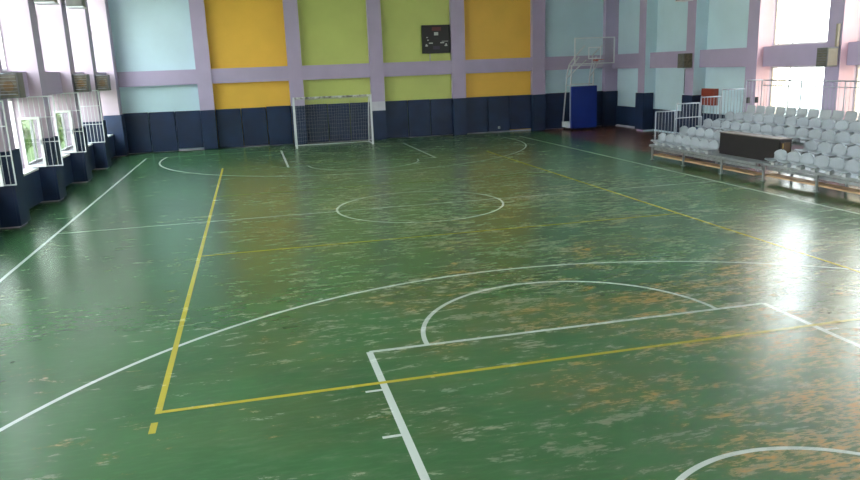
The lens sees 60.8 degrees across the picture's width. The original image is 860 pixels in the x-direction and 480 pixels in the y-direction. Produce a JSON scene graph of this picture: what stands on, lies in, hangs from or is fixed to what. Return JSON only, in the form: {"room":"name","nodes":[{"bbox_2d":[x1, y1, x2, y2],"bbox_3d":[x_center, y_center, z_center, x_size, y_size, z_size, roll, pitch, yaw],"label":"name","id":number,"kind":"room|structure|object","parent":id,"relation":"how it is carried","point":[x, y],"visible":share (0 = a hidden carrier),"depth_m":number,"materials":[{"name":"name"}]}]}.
{"room":"sports hall","nodes":[
{"label":"sports hall","id":0,"kind":"room"},
{"bbox_2d":[0,0,125,228],"bbox_3d":[-8.760,-3.181,12.778,0.900,6.900,33.600,-5,14,-13],"label":"wall","id":1,"kind":"structure","parent":0,"point":[47,44],"depth_m":20.81,"materials":[{"name":"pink paint"}]},
{"bbox_2d":[0,29,6,70],"bbox_3d":[-9.972,-5.262,16.035,0.070,3.060,2.760,-5,14,-13],"label":"window","id":2,"kind":"structure","parent":1,"relation":"in","point":[1,41],"depth_m":17.55,"materials":[{"name":"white glass"}]},
{"bbox_2d":[0,100,16,185],"bbox_3d":[-8.872,-1.938,14.847,0.660,1.720,0.028,-5,14,-13],"label":"window grille","id":3,"kind":"object","parent":1,"relation":"in","point":[10,184],"visible":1,"depth_m":14.94,"materials":[{"name":"white metal"}]},
{"bbox_2d":[0,72,25,98],"bbox_3d":[-8.606,-3.171,15.040,0.400,0.512,0.430,-5,14,-13],"label":"heater","id":4,"kind":"object","parent":1,"relation":"attached to","point":[11,84],"depth_m":14.88,"materials":[{"name":"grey metal"}]},
{"bbox_2d":[0,148,30,227],"bbox_3d":[-8.990,-1.099,15.451,0.650,1.560,0.720,-5,14,-13],"label":"pad","id":5,"kind":"object","parent":1,"relation":"attached to","point":[14,206],"visible":0.98,"depth_m":15.27,"materials":[{"name":"blue plastic"}]},
{"bbox_2d":[7,99,46,167],"bbox_3d":[-9.573,-2.346,16.796,0.665,1.710,2.760,-5,14,-13],"label":"window","id":6,"kind":"structure","parent":1,"relation":"in","point":[44,164],"depth_m":17.94,"materials":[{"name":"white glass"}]},
{"bbox_2d":[24,170,43,208],"bbox_3d":[-9.563,-1.083,17.085,0.280,0.780,2.630,-5,14,-13],"label":"padding","id":7,"kind":"object","parent":1,"relation":"attached to","point":[32,180],"visible":0.44,"depth_m":17.71,"materials":[{"name":"blue plastic"}]},
{"bbox_2d":[17,95,62,166],"bbox_3d":[-9.590,-2.664,18.039,0.810,1.720,0.028,-5,14,-13],"label":"window grille","id":8,"kind":"object","parent":1,"relation":"in","point":[44,141],"visible":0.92,"depth_m":18.03,"materials":[{"name":"white metal"}]},
{"bbox_2d":[25,136,66,200],"bbox_3d":[-9.783,-1.821,18.635,0.650,1.560,0.720,-5,14,-13],"label":"pad","id":9,"kind":"object","parent":1,"relation":"attached to","point":[51,177],"visible":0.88,"depth_m":18.38,"materials":[{"name":"blue plastic"}]},
{"bbox_2d":[34,0,58,4],"bbox_3d":[-9.399,-5.896,17.807,0.570,0.320,0.480,-5,14,-13],"label":"floodlight","id":10,"kind":"object","parent":1,"relation":"attached to","point":[39,2],"visible":1,"depth_m":17.66,"materials":[{"name":"white metal"}]},
{"bbox_2d":[53,110,76,152],"bbox_3d":[-10.376,-3.072,19.998,0.655,1.710,2.800,-5,14,-13],"label":"window","id":11,"kind":"structure","parent":1,"relation":"in","point":[62,111],"depth_m":21.17,"materials":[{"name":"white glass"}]},
{"bbox_2d":[62,155,73,185],"bbox_3d":[-10.360,-1.810,20.288,0.280,0.780,2.670,-5,14,-13],"label":"padding","id":12,"kind":"object","parent":1,"relation":"attached to","point":[67,166],"visible":0.23,"depth_m":21.06,"materials":[{"name":"blue plastic"}]},
{"bbox_2d":[52,92,86,152],"bbox_3d":[-10.451,-3.390,21.247,0.690,1.720,0.028,-5,14,-13],"label":"window grille","id":13,"kind":"object","parent":1,"relation":"in","point":[76,110],"visible":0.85,"depth_m":21.25,"materials":[{"name":"white metal"}]},
{"bbox_2d":[62,0,86,8],"bbox_3d":[-10.208,-6.802,20.988,0.570,0.320,0.480,-5,14,-13],"label":"floodlight","id":14,"kind":"object","parent":1,"relation":"attached to","point":[71,4],"visible":1,"depth_m":20.82,"materials":[{"name":"white metal"}]},
{"bbox_2d":[59,127,92,181],"bbox_3d":[-10.586,-2.552,21.858,0.650,1.560,0.720,-5,14,-13],"label":"pad","id":15,"kind":"object","parent":1,"relation":"attached to","point":[81,164],"visible":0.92,"depth_m":21.59,"materials":[{"name":"blue plastic"}]},
{"bbox_2d":[71,74,91,91],"bbox_3d":[-10.205,-4.599,21.472,0.400,0.512,0.430,-5,14,-13],"label":"heater","id":16,"kind":"object","parent":1,"relation":"attached to","point":[81,82],"depth_m":21.30,"materials":[{"name":"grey metal"}]},
{"bbox_2d":[78,90,104,142],"bbox_3d":[-11.254,-4.097,24.369,0.640,1.720,0.028,-5,14,-13],"label":"window grille","id":17,"kind":"object","parent":1,"relation":"in","point":[92,90],"visible":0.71,"depth_m":24.36,"materials":[{"name":"white metal"}]},
{"bbox_2d":[88,145,95,169],"bbox_3d":[-11.151,-2.530,23.463,0.280,0.780,2.570,-5,14,-13],"label":"padding","id":18,"kind":"object","parent":1,"relation":"attached to","point":[91,152],"visible":0.22,"depth_m":24.36,"materials":[{"name":"blue plastic"}]},
{"bbox_2d":[83,120,111,168],"bbox_3d":[-11.365,-3.261,24.985,0.650,1.560,0.720,-5,14,-13],"label":"pad","id":19,"kind":"object","parent":1,"relation":"attached to","point":[101,150],"visible":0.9,"depth_m":24.71,"materials":[{"name":"blue plastic"}]},
{"bbox_2d":[94,75,110,90],"bbox_3d":[-10.983,-5.279,24.606,0.400,0.512,0.430,-5,14,-13],"label":"heater","id":20,"kind":"object","parent":1,"relation":"attached to","point":[102,81],"depth_m":24.43,"materials":[{"name":"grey metal"}]},
{"bbox_2d":[108,136,115,157],"bbox_3d":[-12.013,-3.314,26.922,0.280,0.780,3.270,-5,14,-13],"label":"padding","id":21,"kind":"object","parent":1,"relation":"attached to","point":[110,139],"visible":0.23,"depth_m":27.93,"materials":[{"name":"blue plastic"}]},
{"bbox_2d":[103,114,128,155],"bbox_3d":[-12.306,-4.119,28.766,0.650,1.560,0.700,-5,14,-13],"label":"pad","id":22,"kind":"object","parent":1,"relation":"attached to","point":[115,124],"visible":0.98,"depth_m":28.46,"materials":[{"name":"blue leather"}]},
{"bbox_2d":[108,0,618,150],"bbox_3d":[-2.194,-7.756,31.125,22.600,6.900,0.560,-5,14,-13],"label":"wall","id":23,"kind":"structure","parent":0,"point":[171,55],"depth_m":30.67,"materials":[{"name":"blue paint"}]},
{"bbox_2d":[124,112,152,152],"bbox_3d":[-11.760,-4.297,29.428,0.983,1.584,0.106,-5,14,-13],"label":"pad","id":24,"kind":"object","parent":23,"relation":"attached to","point":[137,124],"visible":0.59,"depth_m":29.39,"materials":[{"name":"blue leather"}]},
{"bbox_2d":[148,111,177,151],"bbox_3d":[-10.783,-4.384,29.654,0.983,1.577,0.101,-5,14,-13],"label":"pad","id":25,"kind":"object","parent":23,"relation":"attached to","point":[162,124],"visible":1,"depth_m":29.60,"materials":[{"name":"blue leather"}]},
{"bbox_2d":[175,110,203,148],"bbox_3d":[-9.806,-4.503,29.871,0.983,1.499,0.101,-5,14,-13],"label":"pad","id":26,"kind":"object","parent":23,"relation":"attached to","point":[188,123],"visible":1,"depth_m":29.82,"materials":[{"name":"blue leather"}]},
{"bbox_2d":[200,110,217,148],"bbox_3d":[-8.981,-4.495,29.835,0.560,1.560,0.078,-5,14,-13],"label":"pad","id":27,"kind":"object","parent":23,"relation":"attached to","point":[208,120],"visible":1,"depth_m":29.79,"materials":[{"name":"blue leather"}]},
{"bbox_2d":[215,108,243,147],"bbox_3d":[-8.259,-4.610,30.228,0.993,1.570,0.109,-5,14,-13],"label":"pad","id":28,"kind":"object","parent":23,"relation":"attached to","point":[229,123],"visible":1,"depth_m":30.17,"materials":[{"name":"blue plastic"}]},
{"bbox_2d":[241,107,268,145],"bbox_3d":[-7.272,-4.715,30.450,0.993,1.541,0.108,-5,14,-13],"label":"pad","id":29,"kind":"object","parent":23,"relation":"attached to","point":[254,120],"visible":1,"depth_m":30.39,"materials":[{"name":"blue plastic"}]},
{"bbox_2d":[266,106,292,144],"bbox_3d":[-6.285,-4.800,30.679,0.993,1.591,0.104,-5,14,-13],"label":"pad","id":30,"kind":"object","parent":23,"relation":"attached to","point":[279,120],"visible":1,"depth_m":30.63,"materials":[{"name":"blue plastic"}]},
{"bbox_2d":[291,106,307,143],"bbox_3d":[-5.456,-4.816,30.640,0.560,1.560,0.078,-5,14,-13],"label":"pad","id":31,"kind":"object","parent":23,"relation":"attached to","point":[302,131],"visible":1,"depth_m":30.61,"materials":[{"name":"blue plastic"}]},
{"bbox_2d":[305,104,328,142],"bbox_3d":[-4.771,-4.938,31.021,0.916,1.591,0.112,-5,14,-13],"label":"pad","id":32,"kind":"object","parent":23,"relation":"attached to","point":[319,132],"visible":0.98,"depth_m":30.96,"materials":[{"name":"blue plastic"}]},
{"bbox_2d":[327,103,350,141],"bbox_3d":[-3.859,-5.014,31.236,0.916,1.575,0.101,-5,14,-13],"label":"pad","id":33,"kind":"object","parent":23,"relation":"attached to","point":[344,132],"visible":1,"depth_m":31.19,"materials":[{"name":"blue plastic"}]},
{"bbox_2d":[350,102,371,139],"bbox_3d":[-2.946,-5.097,31.444,0.916,1.575,0.103,-5,14,-13],"label":"pad","id":34,"kind":"object","parent":23,"relation":"attached to","point":[358,113],"visible":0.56,"depth_m":31.38,"materials":[{"name":"blue leather"}]},
{"bbox_2d":[129,125,601,153],"bbox_3d":[-2.122,-4.419,31.870,20.840,0.060,0.015,-5,14,-13],"label":"baseboard","id":35,"kind":"structure","parent":23,"relation":"attached to","point":[601,125],"depth_m":31.42,"materials":[{"name":"paint"}]},
{"bbox_2d":[385,100,408,137],"bbox_3d":[-1.438,-5.236,31.781,0.979,1.582,0.116,-5,14,-13],"label":"pad","id":36,"kind":"object","parent":23,"relation":"attached to","point":[396,111],"visible":1,"depth_m":31.72,"materials":[{"name":"blue leather"}]},
{"bbox_2d":[407,99,430,136],"bbox_3d":[-0.464,-5.325,32.005,0.979,1.581,0.113,-5,14,-13],"label":"pad","id":37,"kind":"object","parent":23,"relation":"attached to","point":[419,120],"visible":1,"depth_m":31.95,"materials":[{"name":"blue leather"}]},
{"bbox_2d":[421,25,449,53],"bbox_3d":[0.254,-8.613,31.429,1.220,1.170,0.150,-5,14,-13],"label":"scoreboard","id":38,"kind":"object","parent":23,"relation":"attached to","point":[435,38],"visible":1,"depth_m":31.37,"materials":[{"name":"grey plastic"}]},
{"bbox_2d":[430,98,452,135],"bbox_3d":[0.509,-5.411,32.234,0.979,1.573,0.101,-5,14,-13],"label":"pad","id":39,"kind":"object","parent":23,"relation":"attached to","point":[440,109],"visible":1,"depth_m":32.18,"materials":[{"name":"blue leather"}]},
{"bbox_2d":[454,98,466,133],"bbox_3d":[1.342,-5.436,32.193,0.580,1.560,0.078,-5,14,-13],"label":"pad","id":40,"kind":"object","parent":23,"relation":"attached to","point":[460,104],"visible":1,"depth_m":32.15,"materials":[{"name":"blue plastic"}]},
{"bbox_2d":[467,97,487,132],"bbox_3d":[2.080,-5.564,32.584,1.006,1.556,0.114,-5,14,-13],"label":"pad","id":41,"kind":"object","parent":23,"relation":"attached to","point":[477,107],"visible":0.96,"depth_m":32.53,"materials":[{"name":"blue plastic"}]},
{"bbox_2d":[488,96,509,131],"bbox_3d":[3.080,-5.660,32.812,1.006,1.545,0.112,-5,14,-13],"label":"pad","id":42,"kind":"object","parent":23,"relation":"attached to","point":[498,106],"visible":1,"depth_m":32.75,"materials":[{"name":"blue plastic"}]},
{"bbox_2d":[510,95,530,128],"bbox_3d":[4.080,-5.769,33.034,1.006,1.504,0.116,-5,14,-13],"label":"pad","id":43,"kind":"object","parent":23,"relation":"attached to","point":[520,105],"visible":1,"depth_m":32.97,"materials":[{"name":"blue plastic"}]},
{"bbox_2d":[533,94,545,129],"bbox_3d":[4.930,-5.763,33.012,0.590,1.560,0.078,-5,14,-13],"label":"pad","id":44,"kind":"object","parent":23,"relation":"attached to","point":[539,101],"visible":1,"depth_m":32.97,"materials":[{"name":"blue fabric"}]},
{"bbox_2d":[545,93,563,128],"bbox_3d":[5.641,-5.885,33.399,0.939,1.589,0.112,-5,14,-13],"label":"pad","id":45,"kind":"object","parent":23,"relation":"attached to","point":[554,102],"visible":0.93,"depth_m":33.34,"materials":[{"name":"blue plastic"}]},
{"bbox_2d":[564,92,569,127],"bbox_3d":[6.576,-5.971,33.611,0.939,1.592,0.115,-5,14,-13],"label":"pad","id":46,"kind":"object","parent":23,"relation":"attached to","point":[567,102],"visible":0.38,"depth_m":33.46,"materials":[{"name":"blue plastic"}]},
{"bbox_2d":[596,91,602,125],"bbox_3d":[7.510,-6.060,33.830,0.939,1.576,0.102,-5,14,-13],"label":"pad","id":47,"kind":"object","parent":23,"relation":"attached to","point":[599,93],"visible":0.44,"depth_m":33.84,"materials":[{"name":"blue plastic"}]},
{"bbox_2d":[604,91,617,125],"bbox_3d":[8.343,-6.074,33.792,0.620,1.560,0.078,-5,14,-13],"label":"pad","id":48,"kind":"object","parent":23,"relation":"attached to","point":[611,97],"visible":1,"depth_m":33.74,"materials":[{"name":"blue plastic"}]},
{"bbox_2d":[0,126,859,479],"bbox_3d":[1.905,-0.690,15.999,22.600,0.203,34.200,-5,14,-13],"label":"floor","id":49,"kind":"structure","parent":0,"point":[547,304],"depth_m":8.89,"materials":[{"name":"green paint"}]},
{"bbox_2d":[292,94,373,148],"bbox_3d":[-3.954,-4.844,29.737,3.116,2.000,1.108,-5,14,-13],"label":"goal","id":50,"kind":"object","parent":49,"relation":"on","point":[363,95],"visible":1,"depth_m":29.60,"materials":[{"name":"white metal"}]},
{"bbox_2d":[562,37,614,129],"bbox_3d":[6.829,-6.748,31.878,1.840,3.940,2.664,-5,14,-13],"label":"basketball hoop","id":51,"kind":"object","parent":49,"relation":"on","point":[583,99],"visible":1,"depth_m":32.28,"materials":[{"name":"blue plastic"}]},
{"bbox_2d":[649,122,859,194],"bbox_3d":[9.963,-1.831,16.624,3.770,1.154,12.670,-5,14,-13],"label":"grandstand","id":52,"kind":"object","parent":49,"relation":"on","point":[715,156],"visible":0.38,"depth_m":17.85,"materials":[{"name":"metal"}]},
{"bbox_2d":[654,110,675,143],"bbox_3d":[7.095,-3.403,22.132,0.673,0.988,0.037,-5,14,-13],"label":"railing","id":53,"kind":"object","parent":52,"relation":"on","point":[674,111],"visible":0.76,"depth_m":22.07,"materials":[{"name":"white metal"}]},
{"bbox_2d":[666,135,681,147],"bbox_3d":[7.058,-2.850,21.175,0.337,0.356,0.450,-5,14,-11],"label":"seat","id":54,"kind":"object","parent":52,"relation":"on","point":[677,139],"visible":0.94,"depth_m":21.19,"materials":[{"name":"grey plastic"}]},
{"bbox_2d":[675,102,699,132],"bbox_3d":[7.826,-3.650,22.258,0.793,1.018,0.037,-5,14,-13],"label":"railing","id":55,"kind":"object","parent":52,"relation":"on","point":[696,103],"visible":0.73,"depth_m":22.20,"materials":[{"name":"white metal"}]},
{"bbox_2d":[682,137,699,150],"bbox_3d":[7.260,-2.666,20.365,0.337,0.356,0.450,-5,14,-14],"label":"seat","id":56,"kind":"object","parent":52,"relation":"on","point":[694,142],"visible":0.96,"depth_m":20.38,"materials":[{"name":"grey plastic"}]},
{"bbox_2d":[691,139,708,151],"bbox_3d":[7.360,-2.575,19.964,0.337,0.356,0.450,-5,14,-13],"label":"seat","id":57,"kind":"object","parent":52,"relation":"on","point":[703,143],"visible":0.94,"depth_m":19.98,"materials":[{"name":"grey plastic"}]},
{"bbox_2d":[700,140,719,153],"bbox_3d":[7.461,-2.483,19.559,0.337,0.356,0.450,-6,14,-14],"label":"seat","id":58,"kind":"object","parent":52,"relation":"on","point":[713,145],"visible":1,"depth_m":19.55,"materials":[{"name":"grey plastic"}]},
{"bbox_2d":[699,96,720,125],"bbox_3d":[8.558,-3.882,22.388,0.693,0.998,0.037,-5,14,-13],"label":"railing","id":59,"kind":"object","parent":52,"relation":"on","point":[707,97],"visible":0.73,"depth_m":22.34,"materials":[{"name":"white metal"}]},
{"bbox_2d":[720,88,744,120],"bbox_3d":[9.289,-4.135,22.513,0.793,1.018,0.037,-5,14,-13],"label":"railing","id":60,"kind":"object","parent":52,"relation":"on","point":[733,88],"visible":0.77,"depth_m":22.47,"materials":[{"name":"white metal"}]},
{"bbox_2d":[744,79,762,111],"bbox_3d":[9.981,-4.398,22.625,0.593,1.088,0.060,-5,14,-13],"label":"railing","id":61,"kind":"object","parent":52,"relation":"on","point":[747,100],"visible":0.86,"depth_m":22.59,"materials":[{"name":"white metal"}]},
{"bbox_2d":[719,131,792,162],"bbox_3d":[8.140,-2.360,18.432,0.375,0.573,2.325,-5,14,-13],"label":"desk","id":62,"kind":"object","parent":52,"relation":"on","point":[734,143],"visible":0.89,"depth_m":18.25,"materials":[{"name":"brown laminate"}]},
{"bbox_2d":[753,124,772,134],"bbox_3d":[8.929,-2.924,19.671,0.337,0.356,0.450,-5,14,-13],"label":"seat","id":63,"kind":"object","parent":52,"relation":"on","point":[766,128],"visible":0.84,"depth_m":19.71,"materials":[{"name":"grey plastic"}]},
{"bbox_2d":[764,125,783,135],"bbox_3d":[9.033,-2.830,19.253,0.337,0.356,0.450,-5,14,-12],"label":"seat","id":64,"kind":"object","parent":52,"relation":"on","point":[777,130],"visible":0.79,"depth_m":19.29,"materials":[{"name":"grey plastic"}]},
{"bbox_2d":[764,149,786,164],"bbox_3d":[8.100,-1.940,17.155,0.337,0.356,0.450,-5,14,-12],"label":"seat","id":65,"kind":"object","parent":52,"relation":"on","point":[780,154],"visible":0.94,"depth_m":17.17,"materials":[{"name":"grey plastic"}]},
{"bbox_2d":[766,115,785,126],"bbox_3d":[9.517,-3.249,20.168,0.337,0.356,0.450,-5,14,-13],"label":"seat","id":66,"kind":"object","parent":52,"relation":"on","point":[779,119],"visible":0.88,"depth_m":20.19,"materials":[{"name":"grey plastic"}]},
{"bbox_2d":[775,126,795,136],"bbox_3d":[9.137,-2.735,18.835,0.337,0.356,0.450,-5,14,-11],"label":"seat","id":67,"kind":"object","parent":52,"relation":"on","point":[789,131],"visible":0.74,"depth_m":18.85,"materials":[{"name":"grey plastic"}]},
{"bbox_2d":[777,116,796,128],"bbox_3d":[9.621,-3.155,19.752,0.337,0.356,0.450,-5,14,-11],"label":"seat","id":68,"kind":"object","parent":52,"relation":"on","point":[790,120],"visible":0.83,"depth_m":19.77,"materials":[{"name":"grey plastic"}]},
{"bbox_2d":[777,151,800,166],"bbox_3d":[8.203,-1.846,16.743,0.337,0.356,0.450,-5,14,-13],"label":"seat","id":69,"kind":"object","parent":52,"relation":"on","point":[793,156],"visible":0.95,"depth_m":16.76,"materials":[{"name":"grey plastic"}]},
{"bbox_2d":[787,127,808,141],"bbox_3d":[9.243,-2.639,18.412,0.337,0.356,0.450,-5,14,-13],"label":"seat","id":70,"kind":"object","parent":52,"relation":"on","point":[801,132],"visible":0.88,"depth_m":18.42,"materials":[{"name":"grey plastic"}]},
{"bbox_2d":[788,108,807,119],"bbox_3d":[10.186,-3.463,20.263,0.325,0.340,0.418,-6,14,-14],"label":"seat","id":71,"kind":"object","parent":52,"relation":"on","point":[801,112],"visible":0.69,"depth_m":20.27,"materials":[{"name":"grey plastic"}]},
{"bbox_2d":[788,117,808,129],"bbox_3d":[9.725,-3.059,19.332,0.337,0.356,0.450,-5,14,-11],"label":"seat","id":72,"kind":"object","parent":52,"relation":"on","point":[802,121],"visible":0.88,"depth_m":19.35,"materials":[{"name":"grey plastic"}]},
{"bbox_2d":[790,153,814,169],"bbox_3d":[8.305,-1.754,16.334,0.337,0.356,0.450,-5,14,-13],"label":"seat","id":73,"kind":"object","parent":52,"relation":"on","point":[806,158],"visible":0.97,"depth_m":16.35,"materials":[{"name":"grey plastic"}]},
{"bbox_2d":[794,140,817,154],"bbox_3d":[8.845,-2.161,17.234,0.337,0.356,0.450,-5,14,-14],"label":"seat","id":74,"kind":"object","parent":52,"relation":"on","point":[810,145],"visible":0.95,"depth_m":17.25,"materials":[{"name":"grey plastic"}]},
{"bbox_2d":[799,109,819,120],"bbox_3d":[10.287,-3.370,19.856,0.325,0.340,0.418,-5,14,-13],"label":"seat","id":75,"kind":"object","parent":52,"relation":"on","point":[812,113],"visible":0.73,"depth_m":19.86,"materials":[{"name":"grey plastic"}]},
{"bbox_2d":[799,129,821,141],"bbox_3d":[9.347,-2.544,17.993,0.337,0.356,0.450,-5,14,-12],"label":"seat","id":76,"kind":"object","parent":52,"relation":"on","point":[815,133],"visible":0.88,"depth_m":18.01,"materials":[{"name":"grey plastic"}]},
{"bbox_2d":[800,118,821,130],"bbox_3d":[9.830,-2.964,18.912,0.337,0.356,0.450,-5,14,-12],"label":"seat","id":77,"kind":"object","parent":52,"relation":"on","point":[816,122],"visible":0.86,"depth_m":18.92,"materials":[{"name":"grey plastic"}]},
{"bbox_2d":[763,79,859,118],"bbox_3d":[11.749,-3.064,16.720,0.037,1.078,12.500,-5,14,-13],"label":"railing","id":78,"kind":"object","parent":52,"relation":"on","point":[822,81],"visible":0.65,"depth_m":20.48,"materials":[{"name":"grey metal"}]},
{"bbox_2d":[804,155,829,171],"bbox_3d":[8.407,-1.661,15.925,0.337,0.356,0.450,-5,14,-13],"label":"seat","id":79,"kind":"object","parent":52,"relation":"on","point":[822,160],"visible":0.97,"depth_m":15.94,"materials":[{"name":"grey plastic"}]},
{"bbox_2d":[808,142,831,156],"bbox_3d":[8.948,-2.067,16.821,0.337,0.356,0.450,-5,14,-12],"label":"seat","id":80,"kind":"object","parent":52,"relation":"on","point":[823,147],"visible":0.94,"depth_m":16.83,"materials":[{"name":"grey plastic"}]},
{"bbox_2d":[811,110,831,120],"bbox_3d":[10.389,-3.277,19.445,0.325,0.340,0.418,-5,14,-13],"label":"seat","id":81,"kind":"object","parent":52,"relation":"on","point":[824,114],"visible":0.66,"depth_m":19.45,"materials":[{"name":"grey plastic"}]},
{"bbox_2d":[812,130,835,143],"bbox_3d":[9.452,-2.448,17.572,0.337,0.356,0.450,-5,14,-13],"label":"seat","id":82,"kind":"object","parent":52,"relation":"on","point":[828,135],"visible":0.89,"depth_m":17.60,"materials":[{"name":"grey plastic"}]},
{"bbox_2d":[813,119,834,132],"bbox_3d":[9.935,-2.869,18.492,0.337,0.356,0.450,-5,14,-12],"label":"seat","id":83,"kind":"object","parent":52,"relation":"on","point":[828,123],"visible":0.81,"depth_m":18.50,"materials":[{"name":"grey plastic"}]},
{"bbox_2d":[818,157,844,174],"bbox_3d":[8.508,-1.568,15.516,0.337,0.356,0.450,-5,14,-13],"label":"seat","id":84,"kind":"object","parent":52,"relation":"on","point":[834,163],"visible":0.93,"depth_m":15.53,"materials":[{"name":"grey plastic"}]},
{"bbox_2d":[823,110,844,122],"bbox_3d":[10.491,-3.185,19.037,0.325,0.340,0.418,-5,14,-11],"label":"seat","id":85,"kind":"object","parent":52,"relation":"on","point":[836,115],"visible":0.71,"depth_m":19.04,"materials":[{"name":"grey plastic"}]},
{"bbox_2d":[822,143,846,158],"bbox_3d":[9.052,-1.973,16.404,0.337,0.356,0.450,-5,14,-12],"label":"seat","id":86,"kind":"object","parent":52,"relation":"on","point":[838,149],"visible":0.94,"depth_m":16.42,"materials":[{"name":"grey plastic"}]},
{"bbox_2d":[826,120,848,133],"bbox_3d":[10.040,-2.773,18.071,0.337,0.356,0.450,-5,14,-12],"label":"seat","id":87,"kind":"object","parent":52,"relation":"on","point":[839,125],"visible":0.8,"depth_m":18.07,"materials":[{"name":"grey plastic"}]},
{"bbox_2d":[826,131,850,145],"bbox_3d":[9.557,-2.353,17.149,0.337,0.356,0.450,-6,14,-14],"label":"seat","id":88,"kind":"object","parent":52,"relation":"on","point":[843,136],"visible":0.91,"depth_m":17.18,"materials":[{"name":"grey plastic"}]},
{"bbox_2d":[834,159,859,177],"bbox_3d":[8.611,-1.475,15.104,0.337,0.356,0.450,-5,14,-14],"label":"seat","id":89,"kind":"object","parent":52,"relation":"on","point":[852,165],"visible":0.97,"depth_m":15.12,"materials":[{"name":"grey plastic"}]},
{"bbox_2d":[836,111,857,123],"bbox_3d":[10.593,-3.092,18.627,0.325,0.340,0.418,-5,14,-11],"label":"seat","id":90,"kind":"object","parent":52,"relation":"on","point":[849,115],"visible":0.7,"depth_m":18.64,"materials":[{"name":"grey plastic"}]},
{"bbox_2d":[836,145,859,161],"bbox_3d":[9.156,-1.878,15.986,0.337,0.356,0.450,-5,14,-12],"label":"seat","id":91,"kind":"object","parent":52,"relation":"on","point":[853,151],"visible":0.93,"depth_m":16.02,"materials":[{"name":"grey plastic"}]},
{"bbox_2d":[839,121,859,134],"bbox_3d":[10.144,-2.678,17.653,0.337,0.356,0.450,-5,14,-11],"label":"seat","id":92,"kind":"object","parent":52,"relation":"on","point":[853,126],"visible":0.83,"depth_m":17.70,"materials":[{"name":"grey plastic"}]},
{"bbox_2d":[841,133,859,147],"bbox_3d":[9.661,-2.258,16.731,0.337,0.356,0.450,-5,14,-13],"label":"seat","id":93,"kind":"object","parent":52,"relation":"on","point":[855,138],"visible":0.91,"depth_m":16.81,"materials":[{"name":"grey plastic"}]},
{"bbox_2d":[612,0,859,153],"bbox_3d":[12.361,-5.106,17.602,0.800,6.900,33.600,-5,14,-13],"label":"wall","id":94,"kind":"structure","parent":0,"point":[731,42],"depth_m":26.27,"materials":[{"name":"pink paint"}]},
{"bbox_2d":[616,106,634,126],"bbox_3d":[8.946,-5.511,32.662,0.080,0.840,2.710,-5,14,-13],"label":"wall padding","id":95,"kind":"object","parent":94,"relation":"attached to","point":[625,115],"visible":0.56,"depth_m":33.01,"materials":[{"name":"blue plastic"}]},
{"bbox_2d":[635,93,653,129],"bbox_3d":[9.040,-5.454,30.968,0.460,1.520,0.670,-5,14,-13],"label":"pad","id":96,"kind":"object","parent":94,"relation":"attached to","point":[643,101],"visible":0.98,"depth_m":30.73,"materials":[{"name":"blue plastic"}]},
{"bbox_2d":[652,109,680,132],"bbox_3d":[9.746,-4.782,29.449,0.080,0.840,2.930,-5,14,-13],"label":"wall padding","id":97,"kind":"object","parent":94,"relation":"attached to","point":[660,117],"visible":0.5,"depth_m":29.89,"materials":[{"name":"blue plastic"}]},
{"bbox_2d":[677,53,692,67],"bbox_3d":[9.437,-6.631,27.095,0.398,0.520,0.412,-5,14,-13],"label":"speaker","id":98,"kind":"object","parent":94,"relation":"attached to","point":[684,59],"depth_m":26.92,"materials":[{"name":"metal"}]},
{"bbox_2d":[681,95,702,129],"bbox_3d":[9.866,-4.701,27.651,0.460,1.520,0.670,-5,14,-13],"label":"pad","id":99,"kind":"object","parent":94,"relation":"attached to","point":[694,109],"visible":0.51,"depth_m":27.37,"materials":[{"name":"blue plastic"}]},
{"bbox_2d":[701,88,718,105],"bbox_3d":[10.223,-5.241,26.831,0.235,0.600,0.760,-5,14,-13],"label":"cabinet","id":100,"kind":"object","parent":94,"relation":"attached to","point":[705,92],"visible":0.77,"depth_m":26.63,"materials":[{"name":"red metal"}]},
{"bbox_2d":[702,113,731,128],"bbox_3d":[10.572,-4.030,26.133,0.080,0.840,2.930,-5,14,-13],"label":"wall padding","id":101,"kind":"object","parent":94,"relation":"attached to","point":[712,117],"visible":0.16,"depth_m":26.87,"materials":[{"name":"blue leather"}]},
{"bbox_2d":[769,66,815,113],"bbox_3d":[11.489,-4.545,22.551,0.107,1.600,2.950,-5,14,-13],"label":"window","id":102,"kind":"structure","parent":94,"relation":"in","point":[778,72],"depth_m":23.44,"materials":[{"name":"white glass"}]},
{"bbox_2d":[774,0,826,45],"bbox_3d":[11.382,-7.434,21.869,0.107,3.060,2.950,-5,14,-13],"label":"window","id":103,"kind":"structure","parent":94,"relation":"in","point":[783,7],"depth_m":22.98,"materials":[{"name":"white glass"}]},
{"bbox_2d":[816,23,840,66],"bbox_3d":[11.083,-5.409,20.374,0.398,1.150,0.412,-5,14,-13],"label":"speaker","id":104,"kind":"object","parent":94,"relation":"attached to","point":[826,57],"depth_m":20.26,"materials":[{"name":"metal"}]},
{"bbox_2d":[853,65,859,120],"bbox_3d":[12.315,-3.793,19.234,0.107,1.600,2.950,-5,14,-13],"label":"window","id":105,"kind":"structure","parent":94,"relation":"in","point":[856,98],"depth_m":20.50,"materials":[{"name":"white glass"}]},
{"label":"outside","id":106,"kind":"structure","parent":0,"visible":0},
{"bbox_2d":[785,81,822,117],"bbox_3d":[-0.217,-0.440,16.372,120.000,0.200,120.000,-5,14,-13],"label":"ground","id":107,"kind":"structure","parent":106,"point":[795,94],"depth_m":57.52,"materials":[{"name":"white"}]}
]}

